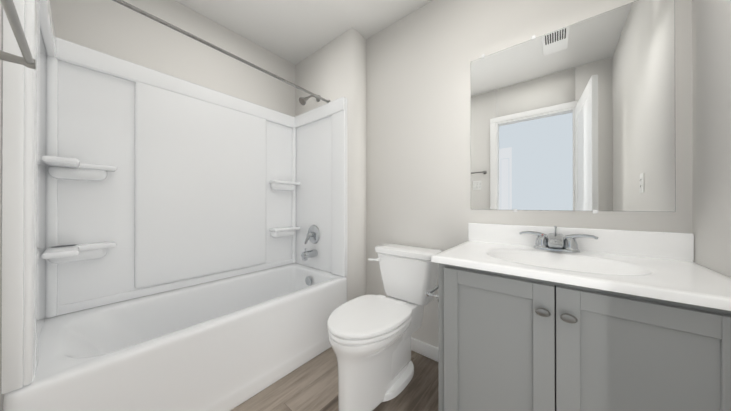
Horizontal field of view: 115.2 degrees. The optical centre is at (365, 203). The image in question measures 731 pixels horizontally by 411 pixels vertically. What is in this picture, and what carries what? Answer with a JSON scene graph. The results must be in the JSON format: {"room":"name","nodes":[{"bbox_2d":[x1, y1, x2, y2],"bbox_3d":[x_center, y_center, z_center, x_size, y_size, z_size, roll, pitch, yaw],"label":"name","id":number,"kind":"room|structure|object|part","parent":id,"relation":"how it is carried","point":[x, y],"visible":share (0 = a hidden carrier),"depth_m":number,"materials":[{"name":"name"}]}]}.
{"room":"bathroom","nodes":[
{"label":"bathroom","id":0,"kind":"room"},
{"bbox_2d":[0,2,3,410],"bbox_3d":[-1.126,-0.172,0.657,1.445,2.440,0.100,0,0,39],"label":"wall","id":1,"kind":"structure","parent":0,"point":[1,395],"depth_m":0.70,"materials":[{"name":"paint"}]},
{"bbox_2d":[0,0,36,69],"bbox_3d":[-0.783,-0.397,0.488,0.504,0.044,0.072,0,0,39],"label":"towel bar","id":2,"kind":"object","parent":1,"relation":"attached to","point":[26,59],"visible":1,"depth_m":0.56,"materials":[{"name":"silver metal"}]},
{"bbox_2d":[50,0,294,116],"bbox_3d":[-1.161,-0.169,1.831,0.100,2.440,1.870,0,0,39],"label":"wall","id":3,"kind":"structure","parent":0,"point":[113,28],"depth_m":1.60,"materials":[{"name":"paint"}]},
{"bbox_2d":[1,0,346,393],"bbox_3d":[-0.896,-0.137,1.504,0.721,1.425,1.496,0,0,39],"label":"shower surround","id":4,"kind":"object","parent":3,"relation":"attached to","point":[123,180],"depth_m":1.41,"materials":[{"name":"white plastic"}]},
{"bbox_2d":[301,248,317,260],"bbox_3d":[-0.490,0.431,2.024,0.066,0.103,0.136,0,0,39],"label":"tub spout","id":5,"kind":"object","parent":4,"relation":"attached to","point":[305,255],"visible":1,"depth_m":1.99,"materials":[{"name":"silver metal"}]},
{"bbox_3d":[-0.491,0.272,2.053,0.168,0.168,0.093,0,0,39],"label":"tub valve trim","id":6,"kind":"part","parent":4,"relation":"part of","materials":[{"name":"silver metal"}]},
{"bbox_2d":[175,0,432,64],"bbox_3d":[-0.187,-1.421,1.034,2.620,0.060,1.870,0,0,39],"label":"ceiling","id":7,"kind":"structure","parent":0,"point":[294,32],"depth_m":1.74,"materials":[{"name":"paint"}]},
{"bbox_2d":[295,27,365,301],"bbox_3d":[-0.315,-0.168,2.171,0.775,2.440,0.270,0,0,39],"label":"wall","id":8,"kind":"structure","parent":0,"point":[334,69],"depth_m":1.90,"materials":[{"name":"paint"}]},
{"bbox_2d":[112,0,329,102],"bbox_3d":[-0.790,-0.895,1.418,0.038,0.072,1.498,0,0,39],"label":"shower curtain rod","id":9,"kind":"object","parent":8,"relation":"attached to","point":[146,14],"visible":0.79,"depth_m":1.29,"materials":[{"name":"grey metal"}]},
{"bbox_2d":[299,95,320,104],"bbox_3d":[-0.485,-0.908,2.010,0.068,0.141,0.197,0,0,39],"label":"shower head","id":10,"kind":"object","parent":8,"relation":"attached to","point":[302,100],"visible":0.81,"depth_m":1.97},
{"bbox_2d":[231,347,438,410],"bbox_3d":[-0.342,1.071,-0.011,3.700,0.050,3.670,0,0,39],"label":"floor","id":11,"kind":"structure","parent":0,"point":[311,385],"depth_m":1.30,"materials":[{"name":"wood"}]},
{"bbox_2d":[3,263,346,410],"bbox_3d":[-0.890,0.815,1.496,0.731,0.471,1.492,0,0,39],"label":"bathtub","id":12,"kind":"object","parent":11,"relation":"on","point":[228,344],"visible":0.92,"depth_m":1.20,"materials":[{"name":"white plastic"}]},
{"bbox_2d":[327,243,441,410],"bbox_3d":[0.101,0.673,1.374,0.463,0.754,0.756,0,0,39],"label":"toilet","id":13,"kind":"object","parent":11,"relation":"on","point":[369,337],"visible":0.98,"depth_m":1.26,"materials":[{"name":"white ceramic"}]},
{"bbox_2d":[431,223,730,410],"bbox_3d":[0.778,0.578,0.950,0.824,0.942,0.561,0,0,39],"label":"bathroom vanity","id":14,"kind":"object","parent":11,"relation":"on","point":[541,318],"visible":1,"depth_m":0.77,"materials":[{"name":"painted wood"},{"name":"cultured marble"},{"name":"brushed nickel"}]},
{"bbox_2d":[426,285,437,300],"bbox_3d":[0.359,0.421,1.131,0.076,0.048,0.204,0,0,39],"label":"toilet paper holder","id":15,"kind":"object","parent":14,"relation":"attached to","point":[431,291],"visible":0.54,"depth_m":1.09,"materials":[{"name":"silver metal"}]},
{"bbox_2d":[519,226,598,252],"bbox_3d":[0.897,0.164,1.095,0.295,0.115,0.138,0,0,39],"label":"faucet","id":16,"kind":"object","parent":14,"relation":"on","point":[532,239],"depth_m":1.10,"materials":[{"name":"silver metal"}]},
{"bbox_2d":[366,0,692,347],"bbox_3d":[0.713,-0.170,1.437,1.745,2.440,0.100,0,0,39],"label":"wall","id":17,"kind":"structure","parent":0,"point":[418,127],"depth_m":1.53,"materials":[{"name":"paint"}]},
{"bbox_2d":[411,337,437,361],"bbox_3d":[0.322,1.007,1.680,0.829,0.088,0.016,0,0,39],"label":"baseboard","id":18,"kind":"structure","parent":17,"relation":"attached to","point":[425,349],"depth_m":1.59,"materials":[{"name":"white wood"}]},
{"bbox_2d":[471,0,675,213],"bbox_3d":[0.943,-0.421,1.175,0.773,0.931,0.011,0,0,39],"label":"mirror","id":19,"kind":"object","parent":17,"relation":"attached to","point":[579,116],"visible":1,"depth_m":1.10,"materials":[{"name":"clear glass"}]},
{"bbox_2d":[692,0,730,277],"bbox_3d":[0.754,-0.173,0.192,0.100,2.440,1.770,0,0,39],"label":"wall","id":20,"kind":"structure","parent":0,"point":[711,119],"depth_m":0.79,"materials":[{"name":"paint"}]}
]}

